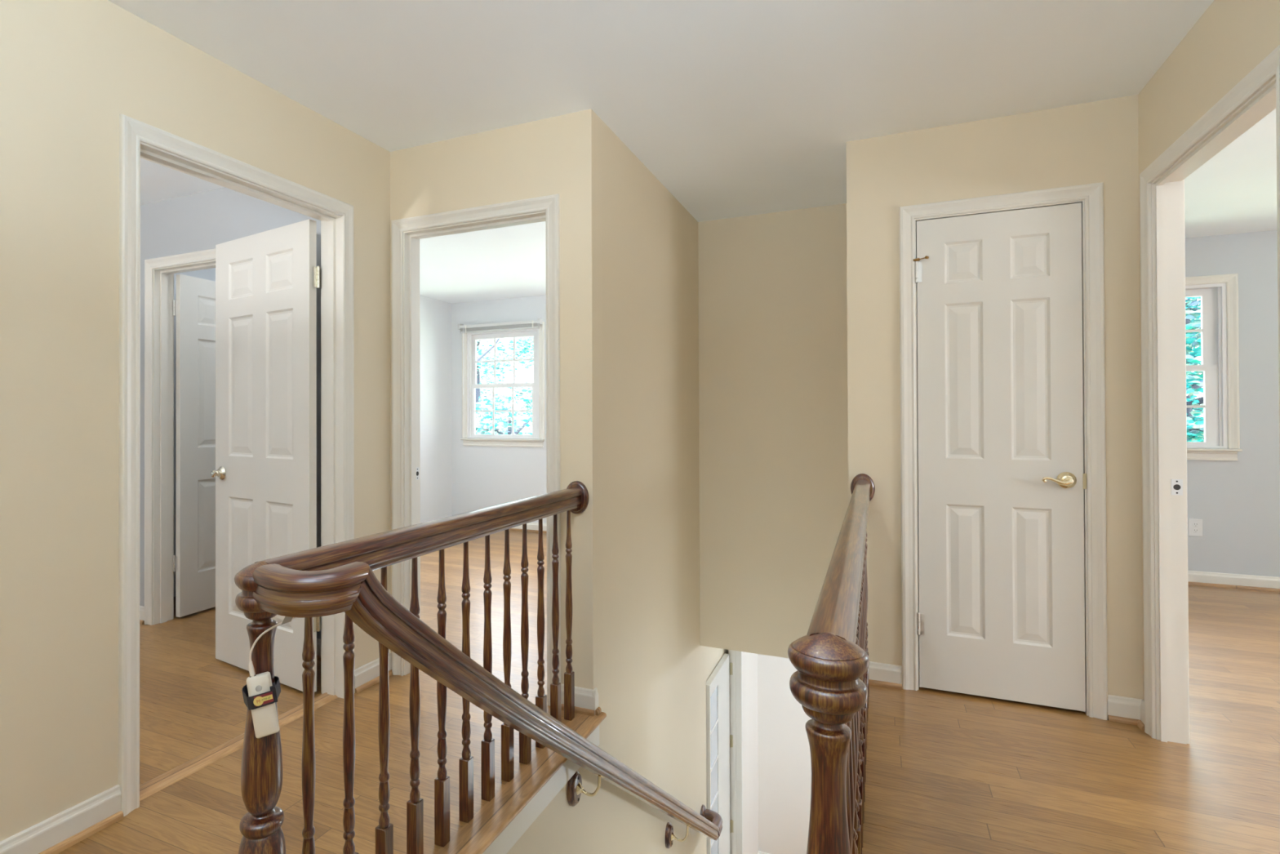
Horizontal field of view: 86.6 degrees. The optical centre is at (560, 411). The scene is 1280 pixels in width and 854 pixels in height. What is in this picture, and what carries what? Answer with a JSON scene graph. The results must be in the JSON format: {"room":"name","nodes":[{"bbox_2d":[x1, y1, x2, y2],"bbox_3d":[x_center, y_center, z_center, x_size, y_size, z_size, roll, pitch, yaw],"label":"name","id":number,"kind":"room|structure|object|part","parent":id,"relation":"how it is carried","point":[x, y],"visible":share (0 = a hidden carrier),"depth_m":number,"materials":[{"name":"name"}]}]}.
{"room":"stair landing","nodes":[
{"label":"stair landing","id":0,"kind":"room"},
{"bbox_2d":[0,0,391,841],"bbox_3d":[-1.753,-0.008,1.280,0.115,2.440,4.214,0,0,25],"label":"wall","id":1,"kind":"structure","parent":0,"point":[69,68],"depth_m":1.93,"materials":[{"name":"beige paint"}]},
{"bbox_2d":[0,652,392,853],"bbox_3d":[-1.685,1.164,1.242,0.026,0.095,4.214,0,0,25],"label":"baseboard","id":2,"kind":"structure","parent":1,"relation":"attached to","point":[55,833],"depth_m":1.91,"materials":[{"name":"white paint"}]},
{"bbox_2d":[118,114,354,816],"bbox_3d":[-1.171,0.162,2.506,0.151,2.112,0.996,0,0,25],"label":"door frame","id":3,"kind":"structure","parent":1,"relation":"attached to","point":[138,140],"depth_m":2.32,"materials":[{"name":"white paint"}]},
{"bbox_2d":[210,219,321,691],"bbox_3d":[-1.380,0.194,3.093,0.771,2.030,0.096,0,0,33],"label":"door","id":4,"kind":"structure","parent":1,"relation":"in","point":[267,282],"depth_m":3.07,"materials":[{"name":"white paint"}]},
{"bbox_3d":[-1.653,0.299,3.248,0.078,0.067,0.066,0,0,25],"label":"handle","id":5,"kind":"part","parent":4,"relation":"part of","materials":[{"name":"gold metal"}]},
{"bbox_2d":[173,267,452,596],"bbox_3d":[-2.016,0.023,5.832,0.115,2.440,3.561,0,0,25],"label":"wall","id":6,"kind":"structure","parent":0,"point":[435,315],"depth_m":7.10,"materials":[{"name":"white paint"}]},
{"bbox_2d":[139,109,604,706],"bbox_3d":[-1.634,0.007,3.618,3.951,2.440,0.115,0,0,25],"label":"wall","id":7,"kind":"structure","parent":0,"point":[562,155],"depth_m":2.81,"materials":[{"name":"beige paint"}]},
{"bbox_2d":[144,248,215,625],"bbox_3d":[-1.982,0.173,3.782,0.889,2.112,0.151,0,0,25],"label":"door frame","id":8,"kind":"structure","parent":7,"relation":"attached to","point":[159,272],"depth_m":3.91,"materials":[{"name":"white paint"}]},
{"bbox_2d":[173,274,215,617],"bbox_3d":[-2.128,0.204,4.328,0.061,2.030,0.758,0,0,25],"label":"door","id":9,"kind":"structure","parent":7,"relation":"in","point":[194,305],"depth_m":4.08,"materials":[{"name":"white paint"}]},
{"bbox_2d":[139,605,320,660],"bbox_3d":[-2.176,1.182,3.790,2.811,0.095,0.026,0,0,25],"label":"baseboard","id":10,"kind":"structure","parent":7,"relation":"attached to","point":[141,607],"depth_m":3.89,"materials":[{"name":"white paint"}]},
{"bbox_2d":[391,194,560,705],"bbox_3d":[-0.368,0.163,3.018,0.863,2.112,0.151,0,0,25],"label":"door frame","id":11,"kind":"structure","parent":7,"relation":"attached to","point":[406,233],"depth_m":3.12,"materials":[{"name":"white paint"}]},
{"bbox_3d":[-0.683,0.296,3.205,0.002,0.058,0.032,0,0,25],"label":"strike plate","id":12,"kind":"part","parent":11,"relation":"part of","materials":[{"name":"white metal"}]},
{"bbox_2d":[560,683,601,715],"bbox_3d":[0.077,1.169,2.738,0.170,0.095,0.050,0,0,25],"label":"baseboard","id":13,"kind":"structure","parent":7,"relation":"attached to","point":[586,700],"depth_m":2.71,"materials":[{"name":"white paint"}]},
{"bbox_3d":[0.077,1.206,2.737,0.170,0.020,0.050,0,0,25],"label":"shoe moulding","id":14,"kind":"part","parent":13,"relation":"part of","materials":[{"name":"brown wood"}]},
{"bbox_2d":[451,294,546,523],"bbox_3d":[0.163,0.023,6.848,3.236,2.440,0.140,0,0,25],"label":"wall","id":15,"kind":"structure","parent":0,"point":[482,477],"depth_m":7.21,"materials":[{"name":"grey paint"}]},
{"bbox_2d":[460,321,544,447],"bbox_3d":[-0.602,-0.272,7.180,1.004,1.288,0.178,0,0,25],"label":"window","id":16,"kind":"structure","parent":15,"relation":"in","point":[536,439],"depth_m":7.17,"materials":[{"name":"white paint"}]},
{"bbox_2d":[457,318,542,394],"bbox_3d":[-0.651,-0.566,7.116,0.998,0.766,0.078,0,0,25],"label":"window blind","id":17,"kind":"object","parent":16,"relation":"attached to","point":[534,324],"visible":1,"depth_m":7.09,"materials":[{"name":"grey plastic"}]},
{"bbox_3d":[-0.654,-0.914,7.114,0.974,0.030,0.048,0,0,25],"label":"head rail","id":18,"kind":"part","parent":17,"relation":"part of","materials":[{"name":"grey plastic"}]},
{"bbox_3d":[-0.654,-0.857,7.114,0.954,0.013,0.046,0,0,25],"label":"rail","id":19,"kind":"part","parent":17,"relation":"part of","materials":[{"name":"grey plastic"}]},
{"bbox_3d":[-0.616,-0.002,7.194,0.716,0.500,0.004,0,0,25],"label":"pane","id":20,"kind":"part","parent":16,"relation":"part of","materials":[{"name":"clear glass"}]},
{"bbox_3d":[-0.628,0.299,7.117,1.004,0.016,0.048,0,0,25],"label":"sill","id":21,"kind":"part","parent":16,"relation":"part of","materials":[{"name":"white paint"}]},
{"bbox_3d":[-0.586,-0.549,7.218,0.840,0.573,0.030,0,0,25],"label":"sash","id":22,"kind":"part","parent":16,"relation":"part of","materials":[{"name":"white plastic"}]},
{"bbox_3d":[-0.598,-0.009,7.186,0.840,0.566,0.030,0,0,25],"label":"sash","id":23,"kind":"part","parent":16,"relation":"part of","materials":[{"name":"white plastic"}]},
{"bbox_2d":[509,522,546,533],"bbox_3d":[0.195,1.195,6.735,3.095,0.095,0.026,0,0,25],"label":"baseboard","id":24,"kind":"structure","parent":15,"relation":"attached to","point":[531,526],"depth_m":6.96,"materials":[{"name":"white paint"}]},
{"bbox_3d":[0.192,1.232,6.729,3.095,0.020,0.012,0,0,25],"label":"shoe moulding","id":25,"kind":"part","parent":24,"relation":"part of","materials":[{"name":"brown wood"}]},
{"bbox_2d":[506,120,728,853],"bbox_3d":[0.472,1.311,3.609,0.151,5.060,5.440,0,0,25],"label":"wall","id":26,"kind":"structure","parent":0,"point":[651,276],"depth_m":3.35,"materials":[{"name":"beige paint"}]},
{"bbox_2d":[252,561,722,848],"bbox_3d":[0.226,1.483,2.803,0.194,2.349,3.477,0,0,25],"label":"stair handrail","id":27,"kind":"object","parent":26,"relation":"attached to","point":[353,588],"visible":1,"depth_m":1.55,"materials":[{"name":"brown wood"}]},
{"bbox_3d":[0.054,1.407,2.517,0.026,0.132,0.090,0,0,25],"label":"bracket plate","id":28,"kind":"part","parent":27,"relation":"part of","materials":[{"name":"brown wood"}]},
{"bbox_3d":[0.109,1.374,2.491,0.101,0.106,0.044,0,0,25],"label":"bracket arm","id":29,"kind":"part","parent":27,"relation":"part of","materials":[{"name":"gold metal"}]},
{"bbox_3d":[0.587,2.287,3.632,0.026,0.132,0.090,0,0,25],"label":"bracket plate","id":30,"kind":"part","parent":27,"relation":"part of","materials":[{"name":"brown wood"}]},
{"bbox_3d":[0.642,2.248,3.606,0.101,0.118,0.044,0,0,25],"label":"bracket arm","id":31,"kind":"part","parent":27,"relation":"part of","materials":[{"name":"gold metal"}]},
{"bbox_2d":[435,711,606,853],"bbox_3d":[-0.207,1.271,2.011,0.105,0.118,1.610,0,0,25],"label":"trim","id":32,"kind":"structure","parent":26,"relation":"attached to","point":[496,827],"depth_m":2.13,"materials":[{"name":"brown wood"}]},
{"bbox_2d":[57,529,1279,853],"bbox_3d":[0.740,1.220,2.016,9.600,0.022,8.090,0,0,25],"label":"floor","id":33,"kind":"structure","parent":0,"point":[948,772],"depth_m":2.38,"materials":[{"name":"brown wood"}]},
{"bbox_2d":[139,692,337,800],"bbox_3d":[-1.170,1.213,2.499,0.078,0.010,0.863,0,0,25],"label":"threshold","id":34,"kind":"object","parent":33,"relation":"on","point":[166,779],"visible":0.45,"depth_m":2.35,"materials":[{"name":"brown wood"}]},
{"bbox_2d":[234,480,588,853],"bbox_3d":[-0.275,0.746,2.022,0.104,0.932,1.601,0,0,25],"label":"balustrade","id":35,"kind":"object","parent":33,"relation":"on","point":[261,770],"visible":0.77,"depth_m":1.77,"materials":[{"name":"brown wood"}]},
{"bbox_3d":[-0.596,0.754,1.343,0.101,0.910,0.101,0,0,25],"label":"newel post","id":36,"kind":"part","parent":35,"relation":"part of","materials":[{"name":"brown wood"}]},
{"bbox_2d":[241,675,280,709],"bbox_3d":[-0.591,0.552,1.331,0.071,0.040,0.090,0,0,-23],"label":"strap","id":37,"kind":"object","parent":35,"relation":"attached to","point":[271,696],"visible":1,"depth_m":1.30,"materials":[{"name":"black"}]},
{"bbox_2d":[246,671,279,737],"bbox_3d":[-0.578,0.568,1.306,0.059,0.120,0.033,0,0,-24],"label":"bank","id":38,"kind":"object","parent":35,"relation":"attached to","point":[265,720],"visible":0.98,"depth_m":1.30,"materials":[{"name":"beige plastic"}]},
{"bbox_2d":[248,616,295,676],"bbox_3d":[-0.550,0.446,1.328,0.119,0.136,0.011,0,0,-23],"label":"charging cable","id":39,"kind":"object","parent":38,"relation":"attached to","point":[287,619],"visible":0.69,"depth_m":1.31,"materials":[{"name":"white plastic"}]},
{"bbox_3d":[-0.266,0.344,2.045,0.060,0.079,1.547,0,0,25],"label":"handrail","id":40,"kind":"part","parent":35,"relation":"part of","materials":[{"name":"brown wood"}]},
{"bbox_2d":[787,473,875,853],"bbox_3d":[0.847,0.741,1.937,0.108,0.934,2.414,0,0,25],"label":"balustrade","id":41,"kind":"object","parent":33,"relation":"on","point":[829,682],"visible":1,"depth_m":0.89,"materials":[{"name":"brown wood"}]},
{"bbox_3d":[0.355,0.748,0.890,0.101,0.910,0.101,0,0,25],"label":"newel post","id":42,"kind":"part","parent":41,"relation":"part of","materials":[{"name":"brown wood"}]},
{"bbox_3d":[0.856,0.340,1.960,0.065,0.079,2.359,0,0,25],"label":"handrail","id":43,"kind":"part","parent":41,"relation":"part of","materials":[{"name":"brown wood"}]},
{"bbox_2d":[107,0,1277,303],"bbox_3d":[0.763,-1.290,2.096,9.800,0.120,8.230,0,0,25],"label":"ceiling","id":44,"kind":"structure","parent":0,"point":[737,108],"depth_m":2.45,"materials":[{"name":"white paint"}]},
{"bbox_2d":[728,649,758,853],"bbox_3d":[1.476,2.678,5.420,0.082,2.344,0.815,0,0,25],"label":"wall","id":45,"kind":"structure","parent":0,"point":[749,660],"depth_m":5.41,"materials":[{"name":"beige paint"}]},
{"bbox_2d":[706,653,733,853],"bbox_3d":[1.129,2.825,4.752,0.069,2.018,0.659,0,0,25],"label":"door","id":46,"kind":"structure","parent":45,"relation":"in","point":[719,740],"depth_m":4.73,"materials":[{"name":"white paint"}]},
{"bbox_3d":[1.029,2.019,4.589,0.021,0.236,0.232,0,0,25],"label":"pane","id":47,"kind":"part","parent":46,"relation":"part of","materials":[{"name":"clear glass"}]},
{"bbox_3d":[1.032,3.019,4.582,0.021,0.236,0.232,0,0,25],"label":"pane","id":48,"kind":"part","parent":46,"relation":"part of","materials":[{"name":"clear glass"}]},
{"bbox_3d":[1.032,2.769,4.584,0.021,0.236,0.232,0,0,25],"label":"pane","id":49,"kind":"part","parent":46,"relation":"part of","materials":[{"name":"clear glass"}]},
{"bbox_3d":[1.031,2.519,4.586,0.021,0.236,0.232,0,0,25],"label":"pane","id":50,"kind":"part","parent":46,"relation":"part of","materials":[{"name":"clear glass"}]},
{"bbox_3d":[1.030,2.269,4.588,0.021,0.236,0.232,0,0,25],"label":"pane","id":51,"kind":"part","parent":46,"relation":"part of","materials":[{"name":"clear glass"}]},
{"bbox_2d":[697,203,848,853],"bbox_3d":[2.464,1.311,4.547,2.649,5.060,1.760,0,0,25],"label":"wall","id":52,"kind":"structure","parent":0,"point":[773,410],"depth_m":4.16,"materials":[{"name":"beige paint"}]},
{"bbox_2d":[729,649,742,853],"bbox_3d":[1.311,2.676,5.035,0.086,2.344,0.020,0,0,25],"label":"door frame","id":53,"kind":"structure","parent":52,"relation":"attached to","point":[735,656],"depth_m":5.03,"materials":[{"name":"white paint"}]},
{"bbox_2d":[757,850,769,853],"bbox_3d":[2.630,3.795,4.876,2.458,0.095,0.800,0,0,25],"label":"baseboard","id":54,"kind":"structure","parent":52,"relation":"attached to","point":[759,851],"depth_m":5.74,"materials":[{"name":"white paint"}]},
{"bbox_2d":[846,94,1143,699],"bbox_3d":[1.800,-0.008,2.888,1.046,2.440,0.115,0,0,25],"label":"wall","id":55,"kind":"structure","parent":0,"point":[1097,141],"depth_m":2.83,"materials":[{"name":"beige paint"}]},
{"bbox_2d":[913,202,1085,711],"bbox_3d":[1.807,0.182,2.810,0.608,2.030,0.093,0,0,25],"label":"door","id":56,"kind":"structure","parent":55,"relation":"in","point":[1001,614],"depth_m":2.81,"materials":[{"name":"white paint"}]},
{"bbox_3d":[1.998,0.277,2.700,0.124,0.067,0.058,0,0,25],"label":"handle","id":57,"kind":"part","parent":56,"relation":"part of","materials":[{"name":"gold metal"}]},
{"bbox_2d":[898,182,1107,719],"bbox_3d":[1.846,0.155,2.865,0.720,2.112,0.151,0,0,25],"label":"door frame","id":58,"kind":"structure","parent":55,"relation":"attached to","point":[1091,196],"depth_m":2.69,"materials":[{"name":"white paint"}]},
{"bbox_3d":[2.090,0.279,2.688,0.012,0.062,0.004,0,0,25],"label":"latch plate","id":59,"kind":"part","parent":58,"relation":"part of","materials":[{"name":"gold metal"}]},
{"bbox_2d":[868,661,1142,725],"bbox_3d":[1.774,1.164,2.817,1.046,0.095,0.026,0,0,25],"label":"baseboard","id":60,"kind":"structure","parent":55,"relation":"attached to","point":[1122,709],"depth_m":2.64,"materials":[{"name":"white paint"}]},
{"bbox_2d":[1137,0,1279,700],"bbox_3d":[1.237,-0.023,0.376,0.085,2.440,5.138,0,0,25],"label":"wall","id":61,"kind":"structure","parent":0,"point":[1231,37],"depth_m":2.10,"materials":[{"name":"beige paint"}]},
{"bbox_2d":[1137,699,1144,730],"bbox_3d":[1.166,1.149,0.340,0.026,0.095,5.023,0,0,25],"label":"baseboard","id":62,"kind":"structure","parent":61,"relation":"attached to","point":[1140,723],"depth_m":2.58,"materials":[{"name":"white paint"}]},
{"bbox_3d":[1.160,1.187,0.343,0.012,0.020,5.023,0,0,25],"label":"shoe moulding","id":63,"kind":"part","parent":62,"relation":"part of","materials":[{"name":"brown wood"}]},
{"bbox_2d":[1139,44,1279,743],"bbox_3d":[2.040,0.150,2.071,0.121,2.112,1.013,0,0,25],"label":"door frame","id":64,"kind":"structure","parent":61,"relation":"attached to","point":[1162,184],"depth_m":2.47,"materials":[{"name":"white paint"}]},
{"bbox_3d":[2.248,0.277,2.459,0.032,0.058,0.002,0,0,25],"label":"strike plate","id":65,"kind":"part","parent":64,"relation":"part of","materials":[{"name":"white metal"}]},
{"bbox_2d":[1185,230,1279,577],"bbox_3d":[5.208,-0.007,4.461,3.600,2.440,0.140,0,0,25],"label":"wall","id":66,"kind":"structure","parent":0,"point":[1237,502],"depth_m":4.62,"materials":[{"name":"grey paint"}]},
{"bbox_2d":[1188,518,1202,536],"bbox_3d":[4.456,0.817,4.730,0.076,0.121,0.009,0,0,25],"label":"power outlet","id":67,"kind":"object","parent":66,"relation":"attached to","point":[1195,526],"visible":1,"depth_m":4.73,"materials":[{"name":"white plastic"}]},
{"bbox_2d":[1192,522,1198,527],"bbox_3d":[4.455,0.796,4.728,0.033,0.033,0.003,0,0,25],"label":"socket","id":68,"kind":"object","parent":67,"relation":"attached to","point":[1194,524],"depth_m":4.73,"materials":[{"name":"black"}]},
{"bbox_2d":[1192,528,1199,533],"bbox_3d":[4.455,0.839,4.728,0.033,0.033,0.003,0,0,25],"label":"socket","id":69,"kind":"object","parent":67,"relation":"attached to","point":[1194,530],"depth_m":4.73,"materials":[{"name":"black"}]},
{"bbox_2d":[1185,273,1242,460],"bbox_3d":[4.218,-0.301,4.899,1.034,1.288,0.178,0,0,25],"label":"window","id":70,"kind":"structure","parent":66,"relation":"in","point":[1219,294],"depth_m":4.70,"materials":[{"name":"white paint"}]},
{"bbox_3d":[4.234,-0.578,4.937,0.870,0.573,0.030,0,0,25],"label":"sash","id":71,"kind":"part","parent":70,"relation":"part of","materials":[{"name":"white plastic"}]},
{"bbox_3d":[4.222,-0.039,4.904,0.870,0.566,0.030,0,0,25],"label":"sash","id":72,"kind":"part","parent":70,"relation":"part of","materials":[{"name":"white plastic"}]},
{"bbox_3d":[4.228,-0.311,4.921,0.914,1.151,0.130,0,0,25],"label":"frame","id":73,"kind":"part","parent":70,"relation":"part of","materials":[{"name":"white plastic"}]},
{"bbox_3d":[4.192,0.270,4.837,1.034,0.016,0.048,0,0,25],"label":"sill","id":74,"kind":"part","parent":70,"relation":"part of","materials":[{"name":"white paint"}]},
{"bbox_2d":[1187,570,1279,591],"bbox_3d":[5.176,1.165,4.378,3.600,0.095,0.026,0,0,25],"label":"baseboard","id":75,"kind":"structure","parent":66,"relation":"attached to","point":[1264,583],"depth_m":4.63,"materials":[{"name":"white paint"}]},
{"bbox_3d":[5.174,1.202,4.372,3.600,0.020,0.012,0,0,25],"label":"shoe moulding","id":76,"kind":"part","parent":75,"relation":"part of","materials":[{"name":"brown wood"}]},
{"label":"outside","id":77,"kind":"structure","parent":0,"visible":0},
{"bbox_3d":[14.213,4.406,29.981,80.000,0.100,53.600,0,0,25],"label":"ground","id":78,"kind":"structure","parent":77,"visible":0},
{"bbox_2d":[475,382,532,434],"bbox_3d":[-0.909,1.883,13.051,3.192,4.828,3.506,0,0,25],"label":"tree","id":79,"kind":"object","parent":78,"relation":"on","point":[498,423],"visible":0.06,"depth_m":12.60,"materials":[{"name":"teal plant"}]},
{"bbox_2d":[475,336,533,434],"bbox_3d":[-1.457,0.620,16.816,4.784,7.402,8.654,0,0,-32],"label":"tree","id":80,"kind":"object","parent":78,"relation":"on","point":[524,344],"visible":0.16,"depth_m":17.78,"materials":[{"name":"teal plant"}]},
{"bbox_2d":[1185,296,1204,441],"bbox_3d":[8.117,0.420,8.824,3.660,7.639,3.461,0,0,30],"label":"tree","id":81,"kind":"object","parent":78,"relation":"on","point":[1194,380],"visible":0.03,"depth_m":8.29,"materials":[{"name":"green plant"}]}
]}

